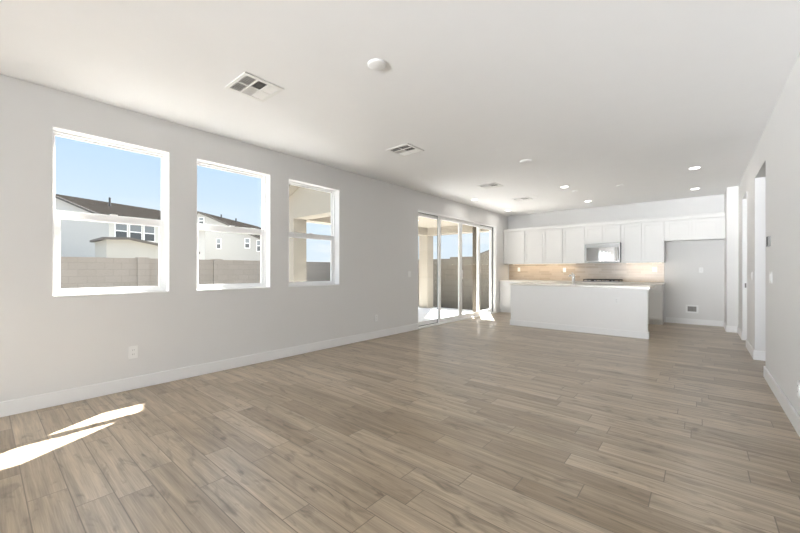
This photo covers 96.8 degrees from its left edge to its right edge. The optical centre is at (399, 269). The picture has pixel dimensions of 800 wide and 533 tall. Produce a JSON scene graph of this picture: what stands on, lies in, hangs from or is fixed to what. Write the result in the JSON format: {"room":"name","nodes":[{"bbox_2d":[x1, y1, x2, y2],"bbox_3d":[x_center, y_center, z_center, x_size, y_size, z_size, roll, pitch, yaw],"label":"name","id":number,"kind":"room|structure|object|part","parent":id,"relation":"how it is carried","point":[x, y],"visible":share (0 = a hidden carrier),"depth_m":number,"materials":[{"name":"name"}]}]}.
{"room":"empty living room","nodes":[
{"label":"empty living room","id":0,"kind":"room"},
{"bbox_2d":[0,74,507,401],"bbox_3d":[-2.648,-0.050,3.776,0.200,3.100,18.350,0,0,40],"label":"wall","id":1,"kind":"structure","parent":0,"point":[48,344],"depth_m":3.86,"materials":[{"name":"paint"}]},
{"bbox_2d":[52,126,169,296],"bbox_3d":[-2.845,-0.515,3.537,0.199,1.509,0.908,0,0,40],"label":"window","id":2,"kind":"structure","parent":1,"relation":"in","point":[163,225],"depth_m":3.53,"materials":[{"name":"white plastic"}]},
{"bbox_3d":[-2.896,-0.861,3.580,0.025,0.778,0.868,0,0,40],"label":"sash","id":3,"kind":"part","parent":2,"relation":"part of","materials":[{"name":"clear glass"}]},
{"bbox_3d":[-2.872,-0.163,3.560,0.033,0.762,0.868,0,0,40],"label":"sash","id":4,"kind":"part","parent":2,"relation":"part of","materials":[{"name":"clear glass"}]},
{"bbox_3d":[-2.810,0.233,3.507,0.109,0.013,0.908,0,0,40],"label":"sill","id":5,"kind":"part","parent":2,"relation":"part of","materials":[{"name":"white paint"}]},
{"bbox_2d":[128,345,137,358],"bbox_3d":[-2.684,0.828,3.571,0.009,0.125,0.078,0,0,40],"label":"wall outlet","id":6,"kind":"object","parent":1,"relation":"attached to","point":[132,350],"visible":1,"depth_m":3.56,"materials":[{"name":"white plastic"}]},
{"bbox_2d":[0,323,417,416],"bbox_3d":[-4.059,1.137,1.939,0.016,0.125,13.722,0,0,40],"label":"baseboard","id":7,"kind":"structure","parent":1,"relation":"attached to","point":[26,404],"depth_m":3.79,"materials":[{"name":"white paint"}]},
{"bbox_2d":[197,158,270,290],"bbox_3d":[-2.087,-0.515,4.433,0.199,1.509,0.908,0,0,40],"label":"window","id":8,"kind":"structure","parent":1,"relation":"in","point":[264,232],"depth_m":4.69,"materials":[{"name":"white plastic"}]},
{"bbox_3d":[-2.138,-0.861,4.476,0.025,0.778,0.868,0,0,40],"label":"sash","id":9,"kind":"part","parent":8,"relation":"part of","materials":[{"name":"clear glass"}]},
{"bbox_3d":[-2.115,-0.163,4.457,0.033,0.762,0.868,0,0,40],"label":"sash","id":10,"kind":"part","parent":8,"relation":"part of","materials":[{"name":"clear glass"}]},
{"bbox_3d":[-2.053,0.233,4.404,0.109,0.013,0.908,0,0,40],"label":"sill","id":11,"kind":"part","parent":8,"relation":"part of","materials":[{"name":"white paint"}]},
{"bbox_2d":[288,178,339,286],"bbox_3d":[-1.325,-0.515,5.335,0.199,1.509,0.912,0,0,40],"label":"window","id":12,"kind":"structure","parent":1,"relation":"in","point":[334,239],"depth_m":5.62,"materials":[{"name":"white plastic"}]},
{"bbox_3d":[-1.377,-0.861,5.378,0.025,0.778,0.872,0,0,40],"label":"sash","id":13,"kind":"part","parent":12,"relation":"part of","materials":[{"name":"clear glass"}]},
{"bbox_3d":[-1.353,-0.163,5.358,0.033,0.762,0.872,0,0,40],"label":"sash","id":14,"kind":"part","parent":12,"relation":"part of","materials":[{"name":"clear glass"}]},
{"bbox_3d":[-1.291,0.233,5.306,0.109,0.013,0.912,0,0,40],"label":"sill","id":15,"kind":"part","parent":12,"relation":"part of","materials":[{"name":"white paint"}]},
{"bbox_2d":[418,209,496,328],"bbox_3d":[1.478,-0.015,8.642,0.202,2.430,3.661,0,0,40],"label":"door","id":16,"kind":"structure","parent":1,"relation":"in","point":[492,229],"depth_m":8.60,"materials":[{"name":"white plastic"}]},
{"bbox_3d":[0.594,-0.011,7.641,0.040,2.363,0.971,0,0,40],"label":"panel","id":17,"kind":"part","parent":16,"relation":"part of","materials":[{"name":"clear glass"}]},
{"bbox_3d":[1.151,-0.011,8.228,0.040,2.363,0.935,0,0,40],"label":"panel","id":18,"kind":"part","parent":16,"relation":"part of","materials":[{"name":"clear glass"}]},
{"bbox_3d":[1.772,-0.011,8.963,0.040,2.363,0.985,0,0,40],"label":"panel","id":19,"kind":"part","parent":16,"relation":"part of","materials":[{"name":"clear glass"}]},
{"bbox_3d":[2.304,-0.011,9.665,0.040,2.363,0.858,0,0,40],"label":"panel","id":20,"kind":"part","parent":16,"relation":"part of","materials":[{"name":"clear glass"}]},
{"bbox_2d":[0,312,799,532],"bbox_3d":[-0.224,1.260,1.532,6.440,0.120,18.450,0,0,40],"label":"floor","id":21,"kind":"structure","parent":0,"point":[486,423],"depth_m":2.44,"materials":[{"name":"brown wood"}]},
{"bbox_2d":[500,281,521,312],"bbox_3d":[3.423,0.763,9.990,1.048,0.874,0.619,0,0,40],"label":"base cabinet","id":22,"kind":"object","parent":21,"relation":"on","point":[505,288],"visible":0.3,"depth_m":9.98,"materials":[{"name":"white paint"}]},
{"bbox_3d":[3.037,0.786,9.923,0.510,0.597,0.019,0,0,40],"label":"door","id":23,"kind":"part","parent":22,"relation":"part of","materials":[{"name":"white paint"}]},
{"bbox_3d":[3.037,0.406,9.923,0.510,0.137,0.019,0,0,40],"label":"drawer","id":24,"kind":"part","parent":22,"relation":"part of","materials":[{"name":"white paint"}]},
{"bbox_2d":[510,285,648,338],"bbox_3d":[3.662,0.767,7.320,2.497,0.866,0.971,0,0,40],"label":"kitchen island","id":25,"kind":"object","parent":21,"relation":"on","point":[575,309],"visible":0.91,"depth_m":6.83,"materials":[{"name":"paint"}]},
{"bbox_3d":[3.393,1.143,7.001,2.497,0.115,0.136,0,0,40],"label":"baseboard","id":26,"kind":"part","parent":25,"relation":"part of","materials":[{"name":"white paint"}]},
{"bbox_2d":[509,282,655,288],"bbox_3d":[3.672,0.313,7.328,2.530,0.040,1.025,0,0,40],"label":"island countertop","id":27,"kind":"structure","parent":25,"relation":"on","point":[623,286],"depth_m":6.98,"materials":[{"name":"stone"}]},
{"bbox_2d":[568,273,574,283],"bbox_3d":[3.534,0.172,7.308,0.075,0.242,0.184,0,0,-12],"label":"faucet","id":28,"kind":"object","parent":27,"relation":"on","point":[572,275],"visible":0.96,"depth_m":7.24,"materials":[{"name":"silver metal"}]},
{"bbox_2d":[630,284,663,324],"bbox_3d":[5.574,0.763,8.172,0.785,0.874,0.619,0,0,40],"label":"base cabinet","id":29,"kind":"object","parent":21,"relation":"on","point":[655,295],"visible":0.3,"depth_m":7.78,"materials":[{"name":"white paint"}]},
{"bbox_3d":[5.526,0.406,7.820,0.374,0.137,0.019,0,0,40],"label":"drawer","id":30,"kind":"part","parent":29,"relation":"part of","materials":[{"name":"white paint"}]},
{"bbox_3d":[5.526,0.786,7.820,0.374,0.597,0.019,0,0,40],"label":"door","id":31,"kind":"part","parent":29,"relation":"part of","materials":[{"name":"white paint"}]},
{"bbox_3d":[4.548,0.763,9.039,1.896,0.874,0.619,0,0,40],"label":"base cabinet","id":32,"kind":"object","parent":21,"relation":"on","visible":0},
{"bbox_2d":[499,280,664,284],"bbox_3d":[4.446,0.306,9.109,3.748,0.038,0.624,0,0,40],"label":"countertop","id":33,"kind":"structure","parent":32,"relation":"on","point":[547,281],"depth_m":8.58,"materials":[{"name":"stone"}]},
{"bbox_2d":[583,279,622,281],"bbox_3d":[4.955,0.256,8.683,0.780,0.062,0.500,0,0,40],"label":"cooktop","id":34,"kind":"object","parent":33,"relation":"in","point":[588,280],"visible":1,"depth_m":8.55,"materials":[{"name":"metal"}]},
{"bbox_3d":[4.955,0.277,8.683,0.780,0.018,0.500,0,0,40],"label":"plate","id":35,"kind":"part","parent":34,"relation":"part of","materials":[{"name":"metal"}]},
{"bbox_2d":[0,0,799,215],"bbox_3d":[-0.261,-1.690,1.628,6.620,0.220,18.550,0,0,40],"label":"ceiling","id":36,"kind":"structure","parent":0,"point":[599,95],"depth_m":2.98,"materials":[{"name":"paint"}]},
{"bbox_2d":[225,72,283,101],"bbox_3d":[-1.276,-1.595,3.115,0.370,0.010,0.356,0,0,40],"label":"ceiling vent","id":37,"kind":"object","parent":36,"relation":"in","point":[247,84],"visible":1,"depth_m":3.10,"materials":[{"name":"white metal"}]},
{"bbox_2d":[368,59,385,70],"bbox_3d":[-0.179,-1.591,2.757,0.144,0.017,0.144,0,0,40],"label":"smoke detector","id":38,"kind":"object","parent":36,"relation":"attached to","point":[374,64],"visible":1,"depth_m":2.73,"materials":[{"name":"white plastic"}]},
{"bbox_2d":[386,143,423,156],"bbox_3d":[0.070,-1.595,4.730,0.370,0.010,0.356,0,0,40],"label":"ceiling vent","id":39,"kind":"object","parent":36,"relation":"in","point":[406,149],"visible":1,"depth_m":4.72,"materials":[{"name":"grey metal"}]},
{"bbox_2d":[477,183,502,188],"bbox_3d":[1.712,-1.595,6.736,0.370,0.010,0.356,0,0,40],"label":"ceiling vent","id":40,"kind":"object","parent":36,"relation":"in","point":[490,185],"visible":1,"depth_m":6.71,"materials":[{"name":"grey metal"}]},
{"bbox_2d":[512,197,532,201],"bbox_3d":[2.749,-1.595,7.994,0.370,0.010,0.356,0,0,40],"label":"ceiling vent","id":41,"kind":"object","parent":36,"relation":"in","point":[521,198],"visible":1,"depth_m":8.01,"materials":[{"name":"grey metal"}]},
{"bbox_2d":[688,166,701,169],"bbox_3d":[4.611,-1.595,5.556,0.176,0.008,0.176,0,0,40],"label":"recessed light","id":42,"kind":"object","parent":36,"relation":"in","point":[695,167],"visible":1,"depth_m":5.53,"materials":[{"name":"white plastic"}]},
{"bbox_2d":[508,194,723,321],"bbox_3d":[5.738,-0.150,8.571,6.420,2.900,0.200,0,0,40],"label":"wall","id":43,"kind":"structure","parent":0,"point":[684,285],"depth_m":7.97,"materials":[{"name":"paint"}]},
{"bbox_2d":[504,231,524,263],"bbox_3d":[3.345,-0.632,10.233,0.616,0.915,0.349,0,0,40],"label":"upper cabinet","id":44,"kind":"object","parent":43,"relation":"attached to","point":[514,242],"visible":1,"depth_m":10.09,"materials":[{"name":"white paint"}]},
{"bbox_2d":[525,228,562,263],"bbox_3d":[3.963,-0.632,9.710,0.998,0.915,0.349,0,0,40],"label":"upper cabinet","id":45,"kind":"object","parent":43,"relation":"attached to","point":[545,246],"visible":1,"depth_m":9.56,"materials":[{"name":"white paint"}]},
{"bbox_3d":[3.666,-0.626,9.745,0.489,0.894,0.019,0,0,40],"label":"door","id":46,"kind":"part","parent":45,"relation":"part of","materials":[{"name":"white paint"}]},
{"bbox_3d":[4.046,-0.626,9.424,0.492,0.894,0.019,0,0,40],"label":"door","id":47,"kind":"part","parent":45,"relation":"part of","materials":[{"name":"white paint"}]},
{"bbox_2d":[563,227,584,262],"bbox_3d":[4.547,-0.632,9.217,0.528,0.915,0.349,0,0,40],"label":"upper cabinet","id":48,"kind":"object","parent":43,"relation":"attached to","point":[573,238],"visible":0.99,"depth_m":9.09,"materials":[{"name":"white paint"}]},
{"bbox_2d":[509,262,663,281],"bbox_3d":[4.656,0.056,9.347,3.705,0.459,0.009,0,0,40],"label":"backsplash","id":49,"kind":"structure","parent":43,"relation":"attached to","point":[629,272],"depth_m":9.13,"materials":[{"name":"tile"}]},
{"bbox_2d":[585,224,620,243],"bbox_3d":[5.048,-0.873,8.793,0.780,0.435,0.349,0,0,40],"label":"upper cabinet","id":50,"kind":"object","parent":43,"relation":"attached to","point":[603,233],"visible":1,"depth_m":8.64,"materials":[{"name":"white paint"}]},
{"bbox_3d":[4.795,-0.866,8.791,0.373,0.414,0.019,0,0,40],"label":"door","id":51,"kind":"part","parent":50,"relation":"part of","materials":[{"name":"white paint"}]},
{"bbox_2d":[584,242,620,262],"bbox_3d":[5.016,-0.419,8.755,0.768,0.468,0.448,0,0,40],"label":"microwave","id":52,"kind":"object","parent":50,"relation":"attached to","point":[594,252],"visible":0.97,"depth_m":8.62,"materials":[{"name":"metal"}]},
{"bbox_3d":[5.085,-0.866,8.546,0.374,0.414,0.019,0,0,40],"label":"door","id":53,"kind":"part","parent":50,"relation":"part of","materials":[{"name":"white paint"}]},
{"bbox_2d":[621,221,664,262],"bbox_3d":[5.661,-0.632,8.275,0.820,0.915,0.349,0,0,40],"label":"upper cabinet","id":54,"kind":"object","parent":43,"relation":"attached to","point":[643,242],"visible":1,"depth_m":8.13,"materials":[{"name":"white paint"}]},
{"bbox_3d":[5.400,-0.626,8.280,0.390,0.894,0.019,0,0,40],"label":"door","id":55,"kind":"part","parent":54,"relation":"part of","materials":[{"name":"white paint"}]},
{"bbox_3d":[5.704,-0.626,8.023,0.394,0.894,0.019,0,0,40],"label":"door","id":56,"kind":"part","parent":54,"relation":"part of","materials":[{"name":"white paint"}]},
{"bbox_2d":[686,305,698,312],"bbox_3d":[6.441,0.860,7.830,0.220,0.180,0.024,0,0,40],"label":"water supply box","id":57,"kind":"object","parent":43,"relation":"attached to","point":[689,308],"visible":1,"depth_m":7.83,"materials":[{"name":"white plastic"}]},
{"bbox_2d":[664,217,724,241],"bbox_3d":[6.357,-0.866,7.687,0.999,0.448,0.349,0,0,40],"label":"upper cabinet","id":58,"kind":"object","parent":43,"relation":"attached to","point":[700,229],"visible":1,"depth_m":7.54,"materials":[{"name":"white paint"}]},
{"bbox_2d":[503,213,724,231],"bbox_3d":[4.923,-1.130,8.897,4.751,0.080,0.350,0,0,40],"label":"crown molding","id":59,"kind":"structure","parent":58,"relation":"attached to","point":[713,214],"depth_m":8.36,"materials":[{"name":"white paint"}]},
{"bbox_3d":[6.062,-0.860,7.721,0.443,0.427,0.019,0,0,40],"label":"door","id":60,"kind":"part","parent":58,"relation":"part of","materials":[{"name":"white paint"}]},
{"bbox_3d":[6.403,-0.860,7.432,0.438,0.427,0.019,0,0,40],"label":"door","id":61,"kind":"part","parent":58,"relation":"part of","materials":[{"name":"white paint"}]},
{"bbox_2d":[666,317,723,326],"bbox_3d":[6.468,1.137,7.813,0.995,0.125,0.016,0,0,40],"label":"baseboard","id":62,"kind":"structure","parent":43,"relation":"attached to","point":[668,319],"depth_m":7.79,"materials":[{"name":"white paint"}]},
{"bbox_2d":[724,186,737,325],"bbox_3d":[6.653,-0.200,7.133,0.165,2.800,0.815,0,0,40],"label":"wall","id":63,"kind":"structure","parent":0,"point":[731,193],"depth_m":6.83,"materials":[{"name":"paint"}]},
{"bbox_2d":[738,53,799,415],"bbox_3d":[1.167,-0.175,0.421,0.120,2.850,18.150,0,0,40],"label":"wall","id":64,"kind":"structure","parent":0,"point":[771,178],"depth_m":3.40,"materials":[{"name":"paint"}]},
{"bbox_2d":[742,191,746,339],"bbox_3d":[5.682,-0.015,5.764,0.132,2.430,0.720,0,0,40],"label":"door","id":65,"kind":"structure","parent":64,"relation":"in","point":[744,199],"depth_m":6.05,"materials":[{"name":"white paint"}]},
{"bbox_2d":[724,321,799,436],"bbox_3d":[1.093,1.137,0.473,0.301,0.125,18.134,0,0,40],"label":"baseboard","id":66,"kind":"structure","parent":64,"relation":"attached to","point":[791,413],"depth_m":3.44,"materials":[{"name":"white paint"}]},
{"bbox_2d":[766,236,770,246],"bbox_3d":[3.878,-0.300,3.740,0.022,0.106,0.140,0,0,40],"label":"thermostat","id":67,"kind":"object","parent":64,"relation":"attached to","point":[768,238],"visible":1,"depth_m":3.69,"materials":[{"name":"grey plastic"}]},
{"bbox_2d":[769,272,771,282],"bbox_3d":[3.818,0.077,3.660,0.010,0.120,0.170,0,0,40],"label":"light switch","id":68,"kind":"object","parent":64,"relation":"attached to","point":[770,273],"visible":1,"depth_m":3.62,"materials":[{"name":"white plastic"}]},
{"bbox_2d":[797,380,799,398],"bbox_3d":[2.941,0.880,2.620,0.009,0.118,0.075,0,0,40],"label":"wall outlet","id":69,"kind":"object","parent":64,"relation":"attached to","point":[798,382],"visible":1,"depth_m":2.61,"materials":[{"name":"white plastic"}]},
{"label":"outside","id":70,"kind":"structure","parent":0,"visible":0},
{"bbox_3d":[-19.143,1.550,42.363,74.790,0.200,100.000,0,0,40],"label":"ground","id":71,"kind":"structure","parent":70,"visible":0},
{"bbox_2d":[55,194,204,259],"bbox_3d":[-22.495,-2.200,29.167,20.270,7.300,10.084,0,0,30],"label":"house","id":72,"kind":"structure","parent":71,"relation":"on","point":[78,238],"depth_m":25.85,"materials":[{"name":"white paint"}]},
{"bbox_3d":[-19.846,-2.482,25.288,0.015,0.525,0.720,0,0,22],"label":"pane","id":73,"kind":"part","parent":72,"relation":"part of","materials":[{"name":"grey glass"}]},
{"bbox_3d":[-19.846,-3.087,25.288,0.015,0.525,0.720,0,0,22],"label":"pane","id":74,"kind":"part","parent":72,"relation":"part of","materials":[{"name":"grey glass"}]},
{"bbox_3d":[-19.488,-2.482,26.195,0.015,0.525,0.770,0,0,22],"label":"pane","id":75,"kind":"part","parent":72,"relation":"part of","materials":[{"name":"grey glass"}]},
{"bbox_3d":[-19.488,-3.087,26.195,0.015,0.525,0.770,0,0,22],"label":"pane","id":76,"kind":"part","parent":72,"relation":"part of","materials":[{"name":"grey glass"}]},
{"bbox_3d":[-19.125,-2.482,27.116,0.015,0.525,0.710,0,0,22],"label":"pane","id":77,"kind":"part","parent":72,"relation":"part of","materials":[{"name":"grey glass"}]},
{"bbox_3d":[-19.125,-3.087,27.116,0.015,0.525,0.710,0,0,22],"label":"pane","id":78,"kind":"part","parent":72,"relation":"part of","materials":[{"name":"grey glass"}]},
{"bbox_2d":[61,257,329,288],"bbox_3d":[-11.509,0.520,8.024,0.340,1.860,25.400,0,0,40],"label":"wall","id":79,"kind":"structure","parent":71,"relation":"on","point":[76,272],"depth_m":11.48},
{"bbox_2d":[197,211,260,260],"bbox_3d":[-20.959,-2.425,44.208,14.401,7.750,13.141,0,0,5],"label":"house","id":80,"kind":"structure","parent":71,"relation":"on","point":[218,245],"depth_m":37.75,"materials":[{"name":"paint"}]},
{"bbox_2d":[418,306,472,321],"bbox_3d":[0.009,1.375,9.485,3.090,0.150,6.100,0,0,40],"label":"patio slab","id":81,"kind":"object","parent":71,"relation":"on","point":[424,314],"visible":0.07,"depth_m":10.86,"materials":[{"name":"concrete"}]},
{"bbox_2d":[289,185,488,311],"bbox_3d":[0.021,-0.834,9.572,3.195,4.267,5.870,0,0,40],"label":"patio cover","id":82,"kind":"object","parent":81,"relation":"on","point":[305,204],"visible":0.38,"depth_m":8.32,"materials":[{"name":"beige paint"}]},
{"bbox_3d":[2.192,-0.060,10.363,0.110,2.720,0.100,0,0,40],"label":"post","id":83,"kind":"part","parent":82,"relation":"part of","materials":[{"name":"beige paint"}]},
{"bbox_2d":[418,250,488,309],"bbox_3d":[1.546,0.105,13.619,12.500,2.690,0.240,0,0,40],"label":"wall","id":84,"kind":"structure","parent":71,"relation":"on","point":[449,267],"depth_m":12.88,"materials":[{"name":"grey"}]},
{"bbox_3d":[-0.230,0.485,15.120,7.850,1.930,0.200,0,0,40],"label":"wall panel","id":85,"kind":"part","parent":84,"relation":"part of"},
{"bbox_3d":[4.544,0.125,11.086,4.650,2.650,0.200,0,0,40],"label":"raked panel","id":86,"kind":"part","parent":84,"relation":"part of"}
]}

